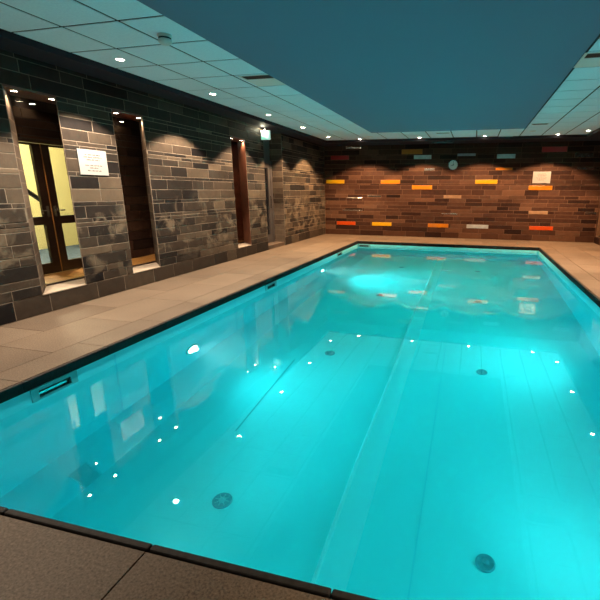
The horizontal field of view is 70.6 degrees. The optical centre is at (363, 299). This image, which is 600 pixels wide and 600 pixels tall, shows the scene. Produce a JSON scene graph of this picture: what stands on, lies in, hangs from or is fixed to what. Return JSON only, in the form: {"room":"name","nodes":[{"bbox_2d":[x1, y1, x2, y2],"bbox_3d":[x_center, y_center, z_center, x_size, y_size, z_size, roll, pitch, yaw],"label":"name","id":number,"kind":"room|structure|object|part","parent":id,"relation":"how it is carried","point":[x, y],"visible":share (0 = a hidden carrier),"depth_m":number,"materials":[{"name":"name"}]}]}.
{"room":"indoor swimming pool","nodes":[
{"label":"indoor swimming pool","id":0,"kind":"room"},
{"bbox_2d":[19,144,78,249],"bbox_3d":[-5.401,-1.807,7.054,2.500,2.600,5.600,4,15,14],"label":"wall","id":1,"kind":"structure","parent":0,"point":[57,157],"depth_m":8.43,"materials":[{"name":"yellow paint"}]},
{"bbox_2d":[12,106,154,258],"bbox_3d":[-4.119,-1.699,6.713,0.162,2.145,6.550,4,15,14],"label":"wall","id":2,"kind":"structure","parent":0,"point":[31,124],"depth_m":7.02,"materials":[{"name":"black wood"}]},
{"bbox_2d":[18,137,82,274],"bbox_3d":[-4.369,-1.255,5.727,0.114,1.783,1.440,4,15,14],"label":"door","id":3,"kind":"structure","parent":2,"relation":"in","point":[51,218],"depth_m":5.78,"materials":[{"name":"brown wood"}]},
{"bbox_3d":[-4.451,-1.161,5.453,0.040,1.728,0.741,4,15,14],"label":"frame","id":4,"kind":"part","parent":3,"relation":"part of","materials":[{"name":"brown wood"}]},
{"bbox_3d":[-4.376,-1.256,5.728,0.100,1.783,1.440,4,15,14],"label":"frame","id":5,"kind":"part","parent":3,"relation":"part of","materials":[{"name":"brown wood"}]},
{"bbox_3d":[-4.342,-1.206,5.702,0.044,0.140,0.140,4,15,14],"label":"handle","id":6,"kind":"part","parent":3,"relation":"part of","materials":[{"name":"metal"}]},
{"bbox_3d":[-4.290,-1.256,5.896,0.044,0.140,0.140,4,15,14],"label":"handle","id":7,"kind":"part","parent":3,"relation":"part of","materials":[{"name":"metal"}]},
{"bbox_3d":[-4.282,-1.325,6.085,0.040,1.728,0.591,4,15,14],"label":"frame","id":8,"kind":"part","parent":3,"relation":"part of","materials":[{"name":"brown wood"}]},
{"bbox_2d":[9,94,236,143],"bbox_3d":[-3.812,-2.812,6.342,0.780,0.200,6.550,4,15,14],"label":"ceiling","id":9,"kind":"structure","parent":0,"point":[19,102],"depth_m":5.28,"materials":[{"name":"grey paint"}]},
{"bbox_2d":[39,240,243,283],"bbox_3d":[-5.037,-0.669,7.226,3.280,0.115,6.550,4,15,14],"label":"floor","id":10,"kind":"structure","parent":0,"point":[78,272],"depth_m":6.91,"materials":[{"name":"beige tile"}]},
{"bbox_2d":[28,189,38,200],"bbox_3d":[-5.168,-1.297,6.270,0.068,1.578,0.842,4,15,14],"label":"handrail","id":11,"kind":"object","parent":10,"relation":"on","point":[30,193],"visible":0.02,"depth_m":6.42,"materials":[{"name":"grey metal"}]},
{"bbox_2d":[0,49,325,325],"bbox_3d":[-3.147,-1.828,6.890,0.382,2.853,14.230,4,15,14],"label":"wall","id":12,"kind":"structure","parent":0,"point":[187,151],"depth_m":6.10,"materials":[{"name":"stone"}]},
{"bbox_2d":[2,83,86,294],"bbox_3d":[-3.679,-1.234,4.910,0.384,2.187,0.922,4,15,14],"label":"window","id":13,"kind":"structure","parent":12,"relation":"in","point":[63,285],"depth_m":4.85,"materials":[{"name":"stone"}]},
{"bbox_3d":[-3.674,-2.278,4.640,0.380,0.030,0.918,4,15,14],"label":"head panel","id":14,"kind":"part","parent":13,"relation":"part of","materials":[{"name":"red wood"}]},
{"bbox_3d":[-3.686,-0.181,5.186,0.384,0.012,0.922,4,15,14],"label":"stone sill","id":15,"kind":"part","parent":13,"relation":"part of","materials":[{"name":"beige stone"}]},
{"bbox_2d":[76,148,108,175],"bbox_3d":[-3.369,-1.713,5.205,0.007,0.298,0.415,4,15,14],"label":"notice sign","id":16,"kind":"object","parent":12,"relation":"attached to","point":[91,162],"visible":1,"depth_m":5.19,"materials":[{"name":"grey paper"}]},
{"bbox_2d":[111,108,160,273],"bbox_3d":[-3.348,-1.556,6.152,0.384,2.187,0.902,4,15,14],"label":"window","id":17,"kind":"structure","parent":12,"relation":"in","point":[146,266],"depth_m":6.10,"materials":[{"name":"stone"}]},
{"bbox_3d":[-3.343,-2.600,5.882,0.380,0.030,0.898,4,15,14],"label":"head panel","id":18,"kind":"part","parent":17,"relation":"part of","materials":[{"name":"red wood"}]},
{"bbox_3d":[-3.355,-0.504,6.427,0.384,0.012,0.902,4,15,14],"label":"stone sill","id":19,"kind":"part","parent":17,"relation":"part of","materials":[{"name":"beige stone"}]},
{"bbox_2d":[231,136,250,247],"bbox_3d":[-2.644,-2.241,8.790,0.384,2.187,0.892,4,15,14],"label":"window","id":20,"kind":"structure","parent":12,"relation":"in","point":[241,146],"depth_m":9.00,"materials":[{"name":"wood"}]},
{"bbox_3d":[-2.639,-3.285,8.520,0.380,0.030,0.888,4,15,14],"label":"head panel","id":21,"kind":"part","parent":20,"relation":"part of","materials":[{"name":"red wood"}]},
{"bbox_3d":[-2.651,-1.189,9.066,0.384,0.012,0.892,4,15,14],"label":"stone sill","id":22,"kind":"part","parent":20,"relation":"part of","materials":[{"name":"beige stone"}]},
{"bbox_2d":[261,127,270,139],"bbox_3d":[-2.144,-3.640,9.121,0.210,0.263,0.040,4,15,14],"label":"exit sign","id":23,"kind":"object","parent":12,"relation":"hanging from","point":[265,134],"visible":1,"depth_m":9.11,"materials":[{"name":"white plastic"}]},
{"bbox_2d":[263,140,274,242],"bbox_3d":[-2.545,-2.681,10.093,0.350,2.620,0.950,4,15,14],"label":"door","id":24,"kind":"structure","parent":12,"relation":"in","point":[267,163],"depth_m":10.39,"materials":[{"name":"grey"}]},
{"bbox_3d":[-2.439,-2.333,10.139,0.040,1.905,0.790,4,15,14],"label":"frame","id":25,"kind":"part","parent":24,"relation":"part of","materials":[{"name":"grey metal"}]},
{"bbox_2d":[231,144,243,239],"bbox_3d":[-3.010,-2.471,9.695,0.770,2.345,0.030,4,15,14],"label":"wall","id":26,"kind":"structure","parent":0,"point":[234,147],"depth_m":9.64,"materials":[{"name":"red wood"}]},
{"bbox_2d":[0,234,599,599],"bbox_3d":[0.824,-0.102,6.225,8.670,0.200,14.130,4,15,14],"label":"floor","id":27,"kind":"structure","parent":0,"point":[38,562],"depth_m":3.57,"materials":[{"name":"brown tile"}]},
{"bbox_2d":[0,244,599,411],"bbox_3d":[0.863,0.565,6.607,4.784,1.517,10.298,4,15,14],"label":"basin","id":28,"kind":"object","parent":27,"relation":"in","point":[5,405],"visible":0.12,"depth_m":5.27,"materials":[{"name":"teal"}]},
{"bbox_2d":[30,370,77,397],"bbox_3d":[-2.509,0.702,3.322,0.172,0.170,0.380,4,15,14],"label":"skimmer","id":29,"kind":"object","parent":28,"relation":"attached to","point":[34,392],"visible":0.15,"depth_m":3.26,"materials":[{"name":"teal plastic"}]},
{"bbox_2d":[265,281,276,288],"bbox_3d":[-1.580,-0.202,6.803,0.172,0.170,0.380,4,15,14],"label":"skimmer","id":30,"kind":"object","parent":28,"relation":"attached to","point":[273,282],"visible":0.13,"depth_m":6.78,"materials":[{"name":"teal plastic"}]},
{"bbox_2d":[0,246,599,599],"bbox_3d":[0.863,0.617,6.621,4.824,1.510,10.338,4,15,14],"label":"pool water","id":31,"kind":"object","parent":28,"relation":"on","point":[379,423],"visible":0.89,"depth_m":2.66,"materials":[{"name":"teal liquid"}]},
{"bbox_2d":[0,241,599,599],"bbox_3d":[0.868,-0.207,6.403,4.832,0.084,10.351,4,15,14],"label":"trim","id":32,"kind":"structure","parent":27,"relation":"attached to","point":[13,391],"depth_m":2.94,"materials":[{"name":"tile"}]},
{"bbox_2d":[0,0,599,139],"bbox_3d":[0.598,-2.798,5.036,6.850,0.090,13.100,4,15,14],"label":"ceiling","id":33,"kind":"structure","parent":0,"point":[101,31],"depth_m":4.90,"materials":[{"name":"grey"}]},
{"bbox_2d":[114,58,125,61],"bbox_3d":[-2.707,-2.668,4.639,0.120,0.005,0.120,4,15,14],"label":"recessed light","id":34,"kind":"object","parent":33,"relation":"in","point":[116,59],"visible":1,"depth_m":4.63,"materials":[{"name":"white metal"}]},
{"bbox_2d":[157,32,171,45],"bbox_3d":[-1.854,-2.428,3.897,0.130,0.082,0.130,4,15,14],"label":"smoke detector","id":35,"kind":"object","parent":33,"relation":"attached to","point":[164,39],"visible":1,"depth_m":3.86,"materials":[{"name":"white plastic"}]},
{"bbox_2d":[238,74,285,86],"bbox_3d":[-1.264,-2.873,5.460,0.530,0.007,0.540,4,15,14],"label":"ceiling vent","id":36,"kind":"object","parent":33,"relation":"in","point":[262,79],"visible":0.62,"depth_m":5.45,"materials":[{"name":"white metal"}]},
{"bbox_2d":[0,29,599,145],"bbox_3d":[0.794,-2.914,5.503,8.570,0.200,14.130,4,15,14],"label":"trim","id":37,"kind":"structure","parent":33,"relation":"attached to","point":[9,41],"depth_m":6.38,"materials":[{"name":"grey paint"}]},
{"bbox_2d":[573,52,599,67],"bbox_3d":[2.618,-2.595,4.496,0.550,0.007,0.540,4,15,14],"label":"ceiling vent","id":38,"kind":"object","parent":33,"relation":"in","point":[592,59],"visible":0.98,"depth_m":4.54,"materials":[{"name":"white metal"}]},
{"bbox_2d":[324,141,599,242],"bbox_3d":[2.612,-3.287,12.512,8.670,3.003,0.302,4,15,14],"label":"wall","id":39,"kind":"structure","parent":0,"point":[504,206],"depth_m":12.26,"materials":[{"name":"brown brick"}]},
{"bbox_2d":[326,180,343,183],"bbox_3d":[-0.894,-3.732,13.175,0.595,0.109,0.015,4,15,14],"label":"wall tile","id":40,"kind":"object","parent":39,"relation":"attached to","point":[327,181],"depth_m":13.17,"materials":[{"name":"tile"}]},
{"bbox_2d":[331,156,348,159],"bbox_3d":[-0.739,-4.415,12.956,0.582,0.114,0.015,4,15,14],"label":"wall tile","id":41,"kind":"object","parent":39,"relation":"attached to","point":[332,157],"depth_m":12.95,"materials":[{"name":"red tile"}]},
{"bbox_2d":[337,221,354,224],"bbox_3d":[-0.564,-2.470,13.415,0.620,0.109,0.015,4,15,14],"label":"wall tile","id":42,"kind":"object","parent":39,"relation":"attached to","point":[338,222],"depth_m":13.41,"materials":[{"name":"tile"}]},
{"bbox_2d":[372,222,390,225],"bbox_3d":[0.568,-2.389,13.133,0.621,0.109,0.015,4,15,14],"label":"wall tile","id":43,"kind":"object","parent":39,"relation":"attached to","point":[373,223],"depth_m":13.13,"materials":[{"name":"tile"}]},
{"bbox_2d":[381,180,399,183],"bbox_3d":[0.815,-3.610,12.751,0.592,0.109,0.015,4,15,14],"label":"wall tile","id":44,"kind":"object","parent":39,"relation":"attached to","point":[382,181],"depth_m":12.74,"materials":[{"name":"orange tile"}]},
{"bbox_2d":[402,149,421,153],"bbox_3d":[1.435,-4.396,12.381,0.612,0.134,0.015,4,15,14],"label":"wall tile","id":45,"kind":"structure","parent":39,"relation":"attached to","point":[405,151],"depth_m":12.37,"materials":[{"name":"yellow tile"}]},
{"bbox_2d":[412,185,431,188],"bbox_3d":[1.754,-3.388,12.558,0.597,0.119,0.015,4,15,14],"label":"wall tile","id":46,"kind":"object","parent":39,"relation":"attached to","point":[413,186],"depth_m":12.55,"materials":[{"name":"orange tile"}]},
{"bbox_2d":[414,155,430,158],"bbox_3d":[1.744,-4.226,12.343,0.512,0.109,0.015,4,15,14],"label":"wall tile","id":47,"kind":"object","parent":39,"relation":"attached to","point":[415,156],"depth_m":12.34,"materials":[{"name":"tile"}]},
{"bbox_2d":[428,223,447,227],"bbox_3d":[2.266,-2.267,12.712,0.608,0.109,0.015,4,15,14],"label":"wall tile","id":48,"kind":"object","parent":39,"relation":"attached to","point":[429,224],"depth_m":12.70,"materials":[{"name":"orange tile"}]},
{"bbox_2d":[444,195,460,198],"bbox_3d":[2.637,-3.064,12.406,0.511,0.091,0.015,4,15,14],"label":"wall tile","id":49,"kind":"object","parent":39,"relation":"attached to","point":[445,196],"depth_m":12.39,"materials":[{"name":"beige tile"}]},
{"bbox_2d":[448,160,457,169],"bbox_3d":[2.607,-3.933,12.161,0.276,0.276,0.040,4,15,14],"label":"wall clock","id":50,"kind":"object","parent":39,"relation":"attached to","point":[453,164],"visible":1,"depth_m":12.15,"materials":[{"name":"metal"}]},
{"bbox_2d":[457,153,475,155],"bbox_3d":[2.965,-4.184,12.028,0.509,0.064,0.015,4,15,14],"label":"wall tile","id":51,"kind":"object","parent":39,"relation":"attached to","point":[470,154],"depth_m":12.01,"materials":[{"name":"white tile"}]},
{"bbox_2d":[466,224,487,228],"bbox_3d":[3.385,-2.187,12.434,0.626,0.109,0.015,4,15,14],"label":"wall tile","id":52,"kind":"object","parent":39,"relation":"attached to","point":[468,225],"depth_m":12.42,"materials":[{"name":"white tile"}]},
{"bbox_2d":[475,180,496,183],"bbox_3d":[3.543,-3.417,12.073,0.614,0.114,0.015,4,15,14],"label":"wall tile","id":53,"kind":"object","parent":39,"relation":"attached to","point":[476,181],"depth_m":12.07,"materials":[{"name":"yellow tile"}]},
{"bbox_2d":[496,168,512,169],"bbox_3d":[3.993,-3.729,11.872,0.453,0.064,0.015,4,15,14],"label":"wall tile","id":54,"kind":"object","parent":39,"relation":"attached to","point":[496,168],"depth_m":11.87,"materials":[{"name":"orange tile"}]},
{"bbox_2d":[497,154,514,157],"bbox_3d":[4.019,-4.056,11.780,0.493,0.114,0.015,4,15,14],"label":"wall tile","id":55,"kind":"object","parent":39,"relation":"attached to","point":[498,155],"depth_m":11.77,"materials":[{"name":"tile"}]},
{"bbox_2d":[529,211,547,213],"bbox_3d":[4.983,-2.494,11.928,0.502,0.089,0.015,4,15,14],"label":"wall tile","id":56,"kind":"object","parent":39,"relation":"attached to","point":[530,212],"depth_m":11.92,"materials":[{"name":"beige tile"}]},
{"bbox_2d":[528,186,551,189],"bbox_3d":[4.975,-3.158,11.758,0.618,0.119,0.015,4,15,14],"label":"wall tile","id":57,"kind":"object","parent":39,"relation":"attached to","point":[530,187],"depth_m":11.75,"materials":[{"name":"orange tile"}]},
{"bbox_2d":[529,226,552,229],"bbox_3d":[5.099,-2.065,12.009,0.634,0.109,0.015,4,15,14],"label":"wall tile","id":58,"kind":"object","parent":39,"relation":"attached to","point":[530,227],"depth_m":12.01,"materials":[{"name":"tile"}]},
{"bbox_2d":[532,171,550,182],"bbox_3d":[4.979,-3.428,11.677,0.465,0.315,0.007,4,15,14],"label":"notice sign","id":59,"kind":"object","parent":39,"relation":"attached to","point":[538,177],"visible":1,"depth_m":11.68,"materials":[{"name":"grey paper"}]},
{"bbox_2d":[542,146,567,151],"bbox_3d":[5.230,-4.127,11.438,0.637,0.139,0.015,4,15,14],"label":"wall tile","id":60,"kind":"structure","parent":39,"relation":"attached to","point":[544,149],"depth_m":11.43,"materials":[{"name":"red tile"}]},
{"bbox_2d":[575,153,592,157],"bbox_3d":[5.962,-3.917,11.298,0.452,0.114,0.015,4,15,14],"label":"brick","id":61,"kind":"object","parent":39,"relation":"attached to","point":[577,155],"depth_m":11.29,"materials":[{"name":"black brick"}]},
{"bbox_2d":[577,167,599,169],"bbox_3d":[6.109,-3.575,11.347,0.572,0.069,0.015,4,15,14],"label":"brick","id":62,"kind":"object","parent":39,"relation":"attached to","point":[578,168],"depth_m":11.34,"materials":[{"name":"brown brick"}]},
{"bbox_2d":[594,202,599,244],"bbox_3d":[4.897,-1.277,4.887,0.302,3.003,14.230,4,15,14],"label":"wall","id":63,"kind":"structure","parent":0,"point":[597,230],"depth_m":11.53,"materials":[{"name":"brown stone"}]}
]}

